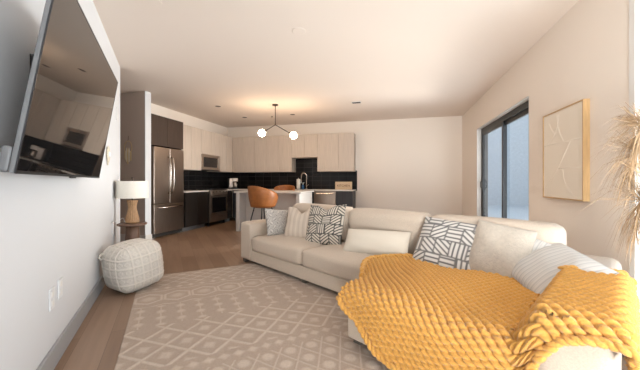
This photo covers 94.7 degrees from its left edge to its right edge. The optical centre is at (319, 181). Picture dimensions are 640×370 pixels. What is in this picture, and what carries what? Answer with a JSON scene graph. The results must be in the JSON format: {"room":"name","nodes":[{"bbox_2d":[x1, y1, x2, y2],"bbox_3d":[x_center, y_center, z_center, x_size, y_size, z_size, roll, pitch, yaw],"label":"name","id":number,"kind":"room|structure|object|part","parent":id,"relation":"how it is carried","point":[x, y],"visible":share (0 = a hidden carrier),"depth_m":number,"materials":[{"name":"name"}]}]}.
{"room":"living room","nodes":[
{"label":"living room","id":0,"kind":"room"},
{"bbox_2d":[0,0,119,369],"bbox_3d":[-1.428,-0.280,1.287,0.150,2.740,6.600,0,0,-27],"label":"wall","id":1,"kind":"structure","parent":0,"point":[52,228],"depth_m":1.53,"materials":[{"name":"white paint"}]},
{"bbox_2d":[49,286,54,310],"bbox_3d":[-1.561,0.680,1.720,0.010,0.120,0.076,0,0,-27],"label":"wall outlet","id":2,"kind":"object","parent":1,"relation":"attached to","point":[52,290],"visible":1,"depth_m":1.71,"materials":[{"name":"white plastic"}]},
{"bbox_2d":[0,0,117,177],"bbox_3d":[-1.417,-0.417,1.699,0.244,0.791,1.460,0,0,-27],"label":"television","id":3,"kind":"object","parent":1,"relation":"attached to","point":[66,113],"visible":1,"depth_m":1.35,"materials":[{"name":"black glass"}]},
{"bbox_2d":[58,277,62,298],"bbox_3d":[-1.630,0.665,1.853,0.010,0.120,0.076,0,0,-27],"label":"wall outlet","id":4,"kind":"object","parent":1,"relation":"attached to","point":[60,281],"visible":1,"depth_m":1.84,"materials":[{"name":"white plastic"}]},
{"bbox_2d":[36,275,104,369],"bbox_3d":[-1.376,1.028,1.371,0.018,0.125,6.500,0,0,-27],"label":"baseboard","id":5,"kind":"structure","parent":1,"relation":"attached to","point":[55,353],"depth_m":2.00,"materials":[{"name":"grey"}]},
{"bbox_2d":[106,146,110,164],"bbox_3d":[-2.370,-0.296,3.312,0.036,0.213,0.143,0,0,-27],"label":"wall ornament","id":6,"kind":"object","parent":1,"relation":"attached to","point":[108,154],"visible":1,"depth_m":3.28,"materials":[{"name":"beige"}]},
{"bbox_2d":[120,91,144,234],"bbox_3d":[-4.232,-0.280,5.663,2.200,2.740,0.156,0,0,14],"label":"wall","id":7,"kind":"structure","parent":0,"point":[132,104],"depth_m":5.41,"materials":[{"name":"brown paint"}]},
{"bbox_2d":[120,234,151,240],"bbox_3d":[-4.212,1.028,5.675,2.233,0.125,0.153,0,0,14],"label":"baseboard","id":8,"kind":"structure","parent":7,"relation":"attached to","point":[122,236],"depth_m":5.43,"materials":[{"name":"grey"}]},
{"bbox_2d":[145,91,150,234],"bbox_3d":[-3.155,-0.280,5.407,0.015,2.740,0.130,0,0,14],"label":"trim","id":9,"kind":"structure","parent":7,"relation":"attached to","point":[147,94],"depth_m":5.41,"materials":[{"name":"white paint"}]},
{"bbox_2d":[151,103,226,135],"bbox_3d":[-3.323,-0.280,7.307,0.150,2.740,3.480,0,0,14],"label":"wall","id":10,"kind":"structure","parent":0,"point":[188,120],"depth_m":7.29,"materials":[{"name":"beige paint"}]},
{"bbox_2d":[151,113,182,149],"bbox_3d":[-3.320,-1.005,6.042,0.478,0.590,0.910,0,0,14],"label":"upper cabinet","id":11,"kind":"object","parent":10,"relation":"attached to","point":[165,132],"visible":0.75,"depth_m":5.95,"materials":[{"name":"brown wood"}]},
{"bbox_3d":[-3.154,-1.005,5.765,0.020,0.586,0.451,0,0,14],"label":"door","id":12,"kind":"part","parent":11,"relation":"part of","materials":[{"name":"brown wood"}]},
{"bbox_3d":[-3.041,-1.005,6.206,0.020,0.586,0.451,0,0,14],"label":"door","id":13,"kind":"part","parent":11,"relation":"part of","materials":[{"name":"brown wood"}]},
{"bbox_2d":[180,124,200,170],"bbox_3d":[-3.152,-0.780,6.840,0.408,1.000,0.700,0,0,14],"label":"upper cabinet","id":14,"kind":"object","parent":10,"relation":"attached to","point":[191,135],"visible":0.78,"depth_m":6.82,"materials":[{"name":"brown wood"}]},
{"bbox_3d":[-3.007,-0.780,6.623,0.020,0.996,0.346,0,0,14],"label":"door","id":15,"kind":"part","parent":14,"relation":"part of","materials":[{"name":"brown wood"}]},
{"bbox_3d":[-2.921,-0.780,6.962,0.020,0.996,0.346,0,0,14],"label":"door","id":16,"kind":"part","parent":14,"relation":"part of","materials":[{"name":"brown wood"}]},
{"bbox_2d":[184,170,226,189],"bbox_3d":[-3.125,-0.035,7.756,0.012,0.550,2.488,0,0,14],"label":"backsplash","id":17,"kind":"structure","parent":10,"relation":"attached to","point":[195,179],"depth_m":7.88,"materials":[{"name":"tile"}]},
{"bbox_2d":[197,154,219,170],"bbox_3d":[-2.942,-0.487,7.551,0.448,0.385,0.770,0,0,14],"label":"microwave","id":18,"kind":"object","parent":10,"relation":"attached to","point":[208,162],"visible":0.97,"depth_m":7.47,"materials":[{"name":"grey"}]},
{"bbox_3d":[-2.791,-0.493,7.453,0.030,0.373,0.655,0,0,14],"label":"door","id":19,"kind":"part","parent":18,"relation":"part of","materials":[{"name":"metal"}]},
{"bbox_2d":[201,129,219,155],"bbox_3d":[-2.969,-0.983,7.558,0.408,0.595,0.780,0,0,14],"label":"upper cabinet","id":20,"kind":"object","parent":10,"relation":"attached to","point":[210,141],"visible":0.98,"depth_m":7.48,"materials":[{"name":"brown wood"}]},
{"bbox_3d":[-2.829,-0.983,7.321,0.020,0.591,0.386,0,0,14],"label":"door","id":21,"kind":"part","parent":20,"relation":"part of","materials":[{"name":"brown wood"}]},
{"bbox_3d":[-2.733,-0.983,7.699,0.020,0.591,0.386,0,0,14],"label":"door","id":22,"kind":"part","parent":20,"relation":"part of","materials":[{"name":"brown wood"}]},
{"bbox_2d":[207,134,232,171],"bbox_3d":[-2.793,-0.780,8.248,0.408,1.000,0.645,0,0,14],"label":"upper cabinet","id":23,"kind":"object","parent":10,"relation":"attached to","point":[226,143],"visible":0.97,"depth_m":8.19,"materials":[{"name":"brown wood"}]},
{"bbox_3d":[-2.645,-0.780,8.044,0.020,0.996,0.318,0,0,14],"label":"door","id":24,"kind":"part","parent":23,"relation":"part of","materials":[{"name":"brown wood"}]},
{"bbox_3d":[-2.566,-0.780,8.356,0.020,0.996,0.318,0,0,14],"label":"door","id":25,"kind":"part","parent":23,"relation":"part of","materials":[{"name":"brown wood"}]},
{"bbox_2d":[93,0,578,127],"bbox_3d":[-1.510,-1.710,3.791,8.600,0.120,9.800,0,0,14],"label":"ceiling","id":26,"kind":"structure","parent":0,"point":[402,59],"depth_m":3.76,"materials":[{"name":"beige paint"}]},
{"bbox_2d":[258,104,296,138],"bbox_3d":[-0.901,-1.284,6.289,0.826,0.731,0.150,0,0,0],"label":"pendant light","id":27,"kind":"object","parent":26,"relation":"hanging from","point":[293,135],"visible":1,"depth_m":6.25,"materials":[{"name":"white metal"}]},
{"bbox_3d":[-1.239,-1.045,6.289,0.150,0.150,0.150,0,0,14],"label":"lamp shade","id":28,"kind":"part","parent":27,"relation":"part of","materials":[{"name":"beige glass"}]},
{"bbox_3d":[-0.563,-0.993,6.289,0.150,0.150,0.150,0,0,14],"label":"lamp shade","id":29,"kind":"part","parent":27,"relation":"part of","materials":[{"name":"beige glass"}]},
{"bbox_2d":[292,27,305,34],"bbox_3d":[-0.230,-1.647,3.224,0.156,0.006,0.156,0,0,14],"label":"smoke detector","id":30,"kind":"object","parent":26,"relation":"attached to","point":[298,30],"visible":1,"depth_m":3.22,"materials":[{"name":"beige paint"}]},
{"bbox_2d":[54,218,627,369],"bbox_3d":[-1.549,1.150,3.800,8.520,0.120,9.800,0,0,14],"label":"floor","id":31,"kind":"structure","parent":0,"point":[96,345],"depth_m":2.81,"materials":[{"name":"brown wood"}]},
{"bbox_2d":[98,238,163,292],"bbox_3d":[-1.914,0.843,3.015,0.492,0.489,0.519,0,0,30],"label":"pouf","id":32,"kind":"object","parent":31,"relation":"on","point":[128,266],"visible":1,"depth_m":2.86,"materials":[{"name":"beige fabric"}]},
{"bbox_2d":[117,221,146,240],"bbox_3d":[-2.455,0.812,3.860,0.336,0.555,0.336,0,0,14],"label":"side table","id":33,"kind":"object","parent":31,"relation":"on","point":[131,229],"visible":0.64,"depth_m":3.79,"materials":[{"name":"brown wood"}]},
{"bbox_2d":[111,177,148,226],"bbox_3d":[-2.490,0.248,3.806,0.369,0.625,0.497,0,0,33],"label":"table lamp","id":34,"kind":"object","parent":33,"relation":"on","point":[132,189],"visible":1,"depth_m":3.76,"materials":[{"name":"fabric"}]},
{"bbox_3d":[-2.455,0.098,3.860,0.370,0.220,0.370,0,0,14],"label":"lamp shade","id":35,"kind":"part","parent":34,"relation":"part of","materials":[{"name":"fabric"}]},
{"bbox_2d":[151,146,183,238],"bbox_3d":[-3.260,0.203,6.063,0.568,1.775,0.820,0,0,14],"label":"refrigerator","id":36,"kind":"object","parent":31,"relation":"on","point":[167,164],"visible":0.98,"depth_m":5.92,"materials":[{"name":"grey metal"}]},
{"bbox_3d":[-3.142,-0.130,5.820,0.065,1.110,0.407,0,0,14],"label":"door","id":37,"kind":"part","parent":36,"relation":"part of","materials":[{"name":"metal"}]},
{"bbox_3d":[-3.123,1.038,6.028,0.070,0.065,0.800,0,0,14],"label":"kick plate","id":38,"kind":"part","parent":36,"relation":"part of","materials":[{"name":"grey metal"}]},
{"bbox_3d":[-3.091,0.718,6.020,0.065,0.565,0.820,0,0,14],"label":"freezer drawer","id":39,"kind":"part","parent":36,"relation":"part of","materials":[{"name":"metal"}]},
{"bbox_3d":[-3.027,0.500,6.004,0.077,0.026,0.683,0,0,14],"label":"handle","id":40,"kind":"part","parent":36,"relation":"part of","materials":[{"name":"silver metal"}]},
{"bbox_3d":[-3.037,-0.140,5.960,0.087,0.759,0.025,0,0,14],"label":"handle","id":41,"kind":"part","parent":36,"relation":"part of","materials":[{"name":"silver metal"}]},
{"bbox_3d":[-3.015,-0.140,6.047,0.087,0.759,0.025,0,0,14],"label":"handle","id":42,"kind":"part","parent":36,"relation":"part of","materials":[{"name":"silver metal"}]},
{"bbox_3d":[-3.040,-0.130,6.220,0.065,1.110,0.407,0,0,14],"label":"door","id":43,"kind":"part","parent":36,"relation":"part of","materials":[{"name":"metal"}]},
{"bbox_2d":[181,192,207,231],"bbox_3d":[-3.076,0.662,6.870,0.516,0.855,0.795,0,0,14],"label":"base cabinet","id":44,"kind":"object","parent":31,"relation":"on","point":[195,203],"visible":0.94,"depth_m":6.74,"materials":[{"name":"brown wood"}]},
{"bbox_3d":[-2.885,0.615,6.616,0.020,0.750,0.394,0,0,14],"label":"door","id":45,"kind":"part","parent":44,"relation":"part of","materials":[{"name":"brown wood"}]},
{"bbox_2d":[184,190,208,192],"bbox_3d":[-3.065,0.216,6.867,0.542,0.032,0.805,0,0,14],"label":"countertop","id":46,"kind":"structure","parent":44,"relation":"on","point":[185,191],"depth_m":6.94,"materials":[{"name":"stone"}]},
{"bbox_3d":[-2.787,0.615,7.002,0.020,0.750,0.394,0,0,14],"label":"door","id":47,"kind":"part","parent":44,"relation":"part of","materials":[{"name":"brown wood"}]},
{"bbox_2d":[194,188,227,226],"bbox_3d":[-2.833,0.632,7.621,0.616,0.916,0.760,0,0,14],"label":"stove","id":48,"kind":"object","parent":31,"relation":"on","point":[217,198],"visible":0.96,"depth_m":7.47,"materials":[{"name":"grey metal"}]},
{"bbox_3d":[-2.602,0.909,7.562,0.042,0.162,0.760,0,0,14],"label":"storage drawer","id":49,"kind":"part","parent":48,"relation":"part of","materials":[{"name":"metal"}]},
{"bbox_3d":[-2.600,0.555,7.562,0.045,0.530,0.760,0,0,14],"label":"oven door","id":50,"kind":"part","parent":48,"relation":"part of","materials":[{"name":"metal"}]},
{"bbox_3d":[-2.617,0.247,7.566,0.090,0.085,0.760,0,0,14],"label":"control panel","id":51,"kind":"part","parent":48,"relation":"part of","materials":[{"name":"metal"}]},
{"bbox_2d":[215,190,231,221],"bbox_3d":[-2.742,0.662,8.158,0.528,0.855,0.305,0,0,14],"label":"base cabinet","id":52,"kind":"object","parent":31,"relation":"on","point":[229,196],"visible":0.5,"depth_m":8.12,"materials":[{"name":"brown wood"}]},
{"bbox_3d":[-2.508,0.359,8.098,0.020,0.232,0.301,0,0,14],"label":"drawer","id":53,"kind":"part","parent":52,"relation":"part of","materials":[{"name":"brown wood"}]},
{"bbox_3d":[-2.508,0.604,8.098,0.020,0.242,0.301,0,0,14],"label":"drawer","id":54,"kind":"part","parent":52,"relation":"part of","materials":[{"name":"brown wood"}]},
{"bbox_3d":[-2.508,0.862,8.098,0.020,0.257,0.301,0,0,14],"label":"drawer","id":55,"kind":"part","parent":52,"relation":"part of","materials":[{"name":"brown wood"}]},
{"bbox_2d":[233,190,246,220],"bbox_3d":[-1.831,0.662,8.403,1.100,0.855,0.591,0,0,14],"label":"base cabinet","id":56,"kind":"object","parent":31,"relation":"on","point":[234,194],"visible":0.22,"depth_m":8.24,"materials":[{"name":"wood"}]},
{"bbox_3d":[-2.168,0.615,8.194,0.546,0.750,0.020,0,0,14],"label":"door","id":57,"kind":"part","parent":56,"relation":"part of","materials":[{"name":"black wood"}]},
{"bbox_2d":[227,189,355,190],"bbox_3d":[-1.027,0.216,8.031,3.916,0.032,0.917,0,0,14],"label":"countertop","id":58,"kind":"structure","parent":56,"relation":"on","point":[227,189],"depth_m":7.87,"materials":[{"name":"stone"}]},
{"bbox_2d":[228,178,237,188],"bbox_3d":[-2.503,0.043,8.481,0.240,0.310,0.240,0,0,-26],"label":"coffee maker","id":59,"kind":"object","parent":58,"relation":"on","point":[232,182],"visible":1,"depth_m":8.41,"materials":[{"name":"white plastic"}]},
{"bbox_3d":[-2.570,0.028,8.460,0.100,0.260,0.220,0,0,-26],"label":"water tank","id":60,"kind":"part","parent":59,"relation":"part of","materials":[{"name":"metal"}]},
{"bbox_2d":[297,178,299,188],"bbox_3d":[-0.592,0.043,8.118,0.130,0.310,0.130,0,0,14],"label":"paper towel roll","id":61,"kind":"object","parent":58,"relation":"on","point":[298,179],"visible":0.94,"depth_m":8.07,"materials":[{"name":"white paper"}]},
{"bbox_2d":[301,173,308,188],"bbox_3d":[-0.421,-0.032,8.154,0.246,0.460,0.066,0,0,14],"label":"kitchen faucet","id":62,"kind":"object","parent":58,"relation":"on","point":[302,173],"visible":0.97,"depth_m":8.13,"materials":[{"name":"silver metal"}]},
{"bbox_2d":[335,182,351,188],"bbox_3d":[0.630,0.096,7.866,0.446,0.205,0.064,0,0,14],"label":"sign","id":63,"kind":"object","parent":58,"relation":"on","point":[338,185],"visible":1,"depth_m":7.84,"materials":[{"name":"brown wood"}]},
{"bbox_2d":[114,263,389,369],"bbox_3d":[-0.147,1.085,2.543,2.620,0.009,3.150,0,0,-27],"label":"area rug","id":64,"kind":"object","parent":31,"relation":"on","point":[253,316],"visible":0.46,"depth_m":2.21,"materials":[{"name":"beige carpet"}]},
{"bbox_2d":[241,203,621,369],"bbox_3d":[0.340,0.692,2.907,1.540,0.797,3.680,0,0,-44],"label":"sectional sofa","id":65,"kind":"object","parent":64,"relation":"on","point":[330,267],"visible":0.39,"depth_m":2.88,"materials":[{"name":"fabric"}]},
{"bbox_3d":[-0.651,0.795,4.320,1.000,0.519,0.270,0,0,-44],"label":"armrest","id":66,"kind":"part","parent":65,"relation":"part of","materials":[{"name":"fabric"}]},
{"bbox_2d":[265,209,287,235],"bbox_3d":[-0.568,0.545,3.990,0.173,0.387,0.439,0,0,41],"label":"throw pillow","id":67,"kind":"object","parent":65,"relation":"on","point":[276,220],"visible":0.89,"depth_m":3.90,"materials":[{"name":"fabric"}]},
{"bbox_2d":[252,234,323,264],"bbox_3d":[-0.276,0.808,3.785,0.824,0.245,1.010,0,0,-44],"label":"seat cushion","id":68,"kind":"object","parent":65,"relation":"on","point":[281,249],"depth_m":3.47,"materials":[{"name":"fabric"}]},
{"bbox_2d":[284,207,309,237],"bbox_3d":[-0.240,0.525,3.791,0.493,0.432,0.217,0,0,28],"label":"throw pillow","id":69,"kind":"object","parent":65,"relation":"on","point":[297,222],"visible":0.62,"depth_m":3.74,"materials":[{"name":"fabric"}]},
{"bbox_3d":[0.344,0.973,2.911,1.508,0.145,3.656,0,0,-44],"label":"frame","id":70,"kind":"part","parent":65,"relation":"part of","materials":[{"name":"fabric"}]},
{"bbox_2d":[293,203,353,241],"bbox_3d":[0.026,0.512,3.879,0.298,0.438,1.045,0,0,-44],"label":"cushion","id":71,"kind":"object","parent":65,"relation":"on","point":[302,207],"depth_m":3.64,"materials":[{"name":"fabric"}]},
{"bbox_2d":[305,204,346,244],"bbox_3d":[0.059,0.504,3.497,0.526,0.487,0.234,0,0,32],"label":"throw pillow","id":72,"kind":"object","parent":65,"relation":"on","point":[325,227],"visible":0.94,"depth_m":3.42,"materials":[{"name":"fabric"}]},
{"bbox_2d":[302,242,373,280],"bbox_3d":[0.460,0.808,3.024,0.824,0.245,1.097,0,0,-44],"label":"seat cushion","id":73,"kind":"object","parent":65,"relation":"on","point":[329,262],"depth_m":2.86,"materials":[{"name":"fabric"}]},
{"bbox_2d":[343,229,411,254],"bbox_3d":[0.545,0.595,2.896,0.666,0.238,0.206,0,0,31],"label":"lumbar pillow","id":74,"kind":"object","parent":65,"relation":"on","point":[376,242],"visible":0.91,"depth_m":2.83,"materials":[{"name":"fabric"}]},
{"bbox_2d":[349,208,431,253],"bbox_3d":[0.725,0.512,3.157,0.298,0.438,0.955,0,0,-44],"label":"cushion","id":75,"kind":"object","parent":65,"relation":"on","point":[359,218],"depth_m":2.99,"materials":[{"name":"fabric"}]},
{"bbox_2d":[413,216,476,269],"bbox_3d":[1.057,0.534,2.466,0.273,0.438,0.548,0,0,-43],"label":"throw pillow","id":76,"kind":"object","parent":65,"relation":"on","point":[444,243],"visible":0.72,"depth_m":2.42,"materials":[{"name":"fabric"}]},
{"bbox_2d":[336,253,639,369],"bbox_3d":[0.907,0.776,1.919,1.137,0.585,1.613,0,0,-44],"label":"knit blanket","id":77,"kind":"object","parent":65,"relation":"on","point":[410,314],"visible":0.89,"depth_m":1.52,"materials":[{"name":"yellow fabric"}]},
{"bbox_2d":[512,243,618,293],"bbox_3d":[1.490,0.565,1.904,0.362,0.293,0.546,0,0,8],"label":"throw pillow","id":78,"kind":"object","parent":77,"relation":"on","point":[535,271],"visible":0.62,"depth_m":1.85,"materials":[{"name":"fabric"}]},
{"bbox_2d":[432,214,566,245],"bbox_3d":[1.404,0.512,2.454,0.298,0.438,0.990,0,0,-44],"label":"cushion","id":79,"kind":"object","parent":65,"relation":"on","point":[551,233],"depth_m":2.19,"materials":[{"name":"fabric"}]},
{"bbox_2d":[469,219,538,277],"bbox_3d":[1.332,0.520,2.197,0.244,0.440,0.452,0,0,-45],"label":"fur pillow","id":80,"kind":"object","parent":65,"relation":"on","point":[496,248],"visible":0.8,"depth_m":2.14,"materials":[{"name":"white fur"}]},
{"bbox_2d":[532,239,551,251],"bbox_3d":[1.472,0.595,2.124,0.172,0.500,0.515,0,0,-35],"label":"throw pillow","id":81,"kind":"object","parent":65,"relation":"on","point":[538,244],"visible":0.02,"depth_m":2.06,"materials":[{"name":"fabric"}]},
{"bbox_3d":[1.529,0.792,1.685,1.530,0.528,0.270,0,0,-44],"label":"armrest","id":82,"kind":"part","parent":65,"relation":"part of","materials":[{"name":"fabric"}]},
{"bbox_2d":[248,186,277,220],"bbox_3d":[-1.172,0.584,5.974,0.612,1.017,0.554,0,0,40],"label":"bar stool","id":83,"kind":"object","parent":31,"relation":"on","point":[259,197],"visible":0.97,"depth_m":5.75,"materials":[{"name":"leather"}]},
{"bbox_3d":[-1.178,0.283,5.968,0.612,0.415,0.536,0,0,40],"label":"backrest","id":84,"kind":"part","parent":83,"relation":"part of","materials":[{"name":"leather"}]},
{"bbox_2d":[234,190,313,230],"bbox_3d":[-1.028,0.647,6.815,1.560,0.885,1.020,0,0,14],"label":"kitchen island","id":85,"kind":"object","parent":31,"relation":"on","point":[286,199],"visible":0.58,"depth_m":6.60,"materials":[{"name":"stone"}]},
{"bbox_3d":[-1.704,0.665,6.998,0.080,0.850,0.960,0,0,14],"label":"panel","id":86,"kind":"part","parent":85,"relation":"part of","materials":[{"name":"white paint"}]},
{"bbox_3d":[-1.034,0.625,6.796,1.320,0.770,0.300,0,0,14],"label":"recessed panel","id":87,"kind":"part","parent":85,"relation":"part of","materials":[{"name":"white paint"}]},
{"bbox_2d":[234,190,313,193],"bbox_3d":[-1.028,0.223,6.815,1.560,0.035,1.020,0,0,14],"label":"island countertop","id":88,"kind":"structure","parent":85,"relation":"on","point":[276,191],"depth_m":6.45,"materials":[{"name":"stone"}]},
{"bbox_3d":[-0.348,0.665,6.652,0.080,0.850,0.960,0,0,14],"label":"panel","id":89,"kind":"part","parent":85,"relation":"part of","materials":[{"name":"white paint"}]},
{"bbox_2d":[274,185,294,189],"bbox_3d":[-0.898,0.584,7.493,0.535,1.017,0.485,0,0,4],"label":"bar stool","id":90,"kind":"object","parent":31,"relation":"on","point":[280,187],"visible":0.15,"depth_m":7.67,"materials":[{"name":"leather"}]},
{"bbox_2d":[314,191,335,204],"bbox_3d":[0.188,0.662,7.862,0.572,0.855,0.642,0,0,14],"label":"dishwasher","id":91,"kind":"object","parent":31,"relation":"on","point":[320,197],"visible":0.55,"depth_m":7.59,"materials":[{"name":"grey metal"}]},
{"bbox_2d":[336,191,355,207],"bbox_3d":[0.686,0.662,7.762,0.423,0.855,0.591,0,0,14],"label":"base cabinet","id":92,"kind":"object","parent":31,"relation":"on","point":[342,197],"visible":0.41,"depth_m":7.48,"materials":[{"name":"black wood"}]},
{"bbox_2d":[578,102,639,268],"bbox_3d":[1.922,0.240,1.680,0.849,1.700,0.663,0,0,3],"label":"pampas grass","id":93,"kind":"object","parent":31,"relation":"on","point":[632,167],"depth_m":1.65,"materials":[{"name":"plant"}]},
{"bbox_2d":[227,116,461,217],"bbox_3d":[0.405,-0.280,8.230,6.920,2.740,0.150,0,0,14],"label":"wall","id":94,"kind":"structure","parent":0,"point":[411,164],"depth_m":7.69,"materials":[{"name":"beige paint"}]},
{"bbox_2d":[233,137,259,172],"bbox_3d":[-2.139,-0.780,8.603,0.680,1.000,0.356,0,0,14],"label":"upper cabinet","id":95,"kind":"object","parent":94,"relation":"attached to","point":[243,147],"visible":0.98,"depth_m":8.44,"materials":[{"name":"brown wood"}]},
{"bbox_3d":[-2.347,-0.780,8.482,0.332,0.996,0.020,0,0,14],"label":"door","id":96,"kind":"part","parent":95,"relation":"part of","materials":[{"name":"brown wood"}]},
{"bbox_3d":[-2.017,-0.780,8.399,0.340,0.996,0.020,0,0,14],"label":"door","id":97,"kind":"part","parent":95,"relation":"part of","materials":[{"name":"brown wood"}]},
{"bbox_2d":[255,136,278,171],"bbox_3d":[-1.456,-0.780,8.429,0.730,1.000,0.356,0,0,14],"label":"upper cabinet","id":98,"kind":"object","parent":94,"relation":"attached to","point":[266,147],"visible":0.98,"depth_m":8.25,"materials":[{"name":"brown wood"}]},
{"bbox_3d":[-1.677,-0.780,8.312,0.354,0.996,0.020,0,0,14],"label":"door","id":99,"kind":"part","parent":98,"relation":"part of","materials":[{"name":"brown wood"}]},
{"bbox_3d":[-1.323,-0.780,8.222,0.368,0.996,0.020,0,0,14],"label":"door","id":100,"kind":"part","parent":98,"relation":"part of","materials":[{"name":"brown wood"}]},
{"bbox_2d":[279,135,295,171],"bbox_3d":[-0.919,-0.780,8.292,0.378,1.000,0.356,0,0,14],"label":"upper cabinet","id":101,"kind":"object","parent":94,"relation":"attached to","point":[287,163],"visible":0.8,"depth_m":8.12,"materials":[{"name":"brown wood"}]},
{"bbox_2d":[227,171,356,190],"bbox_3d":[-0.908,-0.035,8.481,3.950,0.550,0.012,0,0,14],"label":"backsplash","id":102,"kind":"structure","parent":94,"relation":"attached to","point":[268,180],"depth_m":8.43,"materials":[{"name":"tile"}]},
{"bbox_2d":[292,134,316,158],"bbox_3d":[-0.382,-0.973,8.155,0.730,0.615,0.356,0,0,14],"label":"upper cabinet","id":103,"kind":"object","parent":94,"relation":"attached to","point":[303,146],"visible":0.9,"depth_m":7.98,"materials":[{"name":"brown wood"}]},
{"bbox_3d":[-0.599,-0.973,8.037,0.365,0.611,0.020,0,0,14],"label":"door","id":104,"kind":"part","parent":103,"relation":"part of","materials":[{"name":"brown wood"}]},
{"bbox_3d":[-0.245,-0.973,7.947,0.357,0.611,0.020,0,0,14],"label":"door","id":105,"kind":"part","parent":103,"relation":"part of","materials":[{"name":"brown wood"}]},
{"bbox_2d":[296,158,316,170],"bbox_3d":[-0.060,-0.490,8.265,1.800,0.360,0.012,0,0,14],"label":"backsplash","id":106,"kind":"structure","parent":94,"relation":"attached to","point":[307,164],"depth_m":8.34,"materials":[{"name":"tile"}]},
{"bbox_2d":[317,133,338,171],"bbox_3d":[0.250,-0.780,7.994,0.573,1.000,0.356,0,0,14],"label":"upper cabinet","id":107,"kind":"object","parent":94,"relation":"attached to","point":[327,144],"visible":0.98,"depth_m":7.82,"materials":[{"name":"brown wood"}]},
{"bbox_2d":[338,133,355,171],"bbox_3d":[0.724,-0.780,7.873,0.406,1.000,0.356,0,0,14],"label":"upper cabinet","id":108,"kind":"object","parent":94,"relation":"attached to","point":[346,142],"visible":1,"depth_m":7.71,"materials":[{"name":"brown wood"}]},
{"bbox_2d":[462,0,628,272],"bbox_3d":[2.974,-0.280,4.704,0.200,2.740,5.415,0,0,14],"label":"wall","id":109,"kind":"structure","parent":0,"point":[585,54],"depth_m":2.68,"materials":[{"name":"beige paint"}]},
{"bbox_2d":[477,95,528,215],"bbox_3d":[2.947,0.003,4.852,0.075,2.175,2.430,0,0,14],"label":"trim","id":110,"kind":"structure","parent":109,"relation":"attached to","point":[525,99],"depth_m":6.01,"materials":[{"name":"white paint"}]},
{"bbox_2d":[480,100,528,217],"bbox_3d":[3.014,0.005,4.835,0.147,2.170,2.420,0,0,14],"label":"door","id":111,"kind":"structure","parent":109,"relation":"in","point":[522,110],"depth_m":4.84,"materials":[{"name":"black metal"}]},
{"bbox_3d":[3.145,0.025,5.375,0.030,2.030,1.150,0,0,14],"label":"sash","id":112,"kind":"part","parent":111,"relation":"part of","materials":[{"name":"black metal"}]},
{"bbox_3d":[2.914,0.025,4.309,0.030,2.030,1.190,0,0,14],"label":"sash","id":113,"kind":"part","parent":111,"relation":"part of","materials":[{"name":"clear glass"}]},
{"bbox_2d":[543,98,589,201],"bbox_3d":[2.381,-0.275,2.886,0.049,0.885,0.720,0,0,14],"label":"framed art","id":114,"kind":"object","parent":109,"relation":"attached to","point":[566,130],"visible":1,"depth_m":2.79,"materials":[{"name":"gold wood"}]},
{"bbox_2d":[629,0,639,301],"bbox_3d":[2.296,-0.280,2.054,0.204,2.740,0.055,0,0,14],"label":"trim","id":115,"kind":"structure","parent":109,"relation":"attached to","point":[634,5],"depth_m":2.06,"materials":[{"name":"white paint"}]},
{"label":"outside","id":116,"kind":"structure","parent":0,"visible":0},
{"bbox_2d":[488,205,528,219],"bbox_3d":[6.618,1.200,7.704,5.380,0.180,14.200,0,0,14],"label":"floor","id":117,"kind":"structure","parent":116,"point":[521,212],"depth_m":11.10,"materials":[{"name":"concrete"}]},
{"bbox_2d":[488,114,528,204],"bbox_3d":[8.347,-2.400,14.487,5.380,7.020,0.200,0,0,14],"label":"wall","id":118,"kind":"structure","parent":117,"relation":"on","point":[518,130],"depth_m":14.16,"materials":[{"name":"paint"}]}
]}

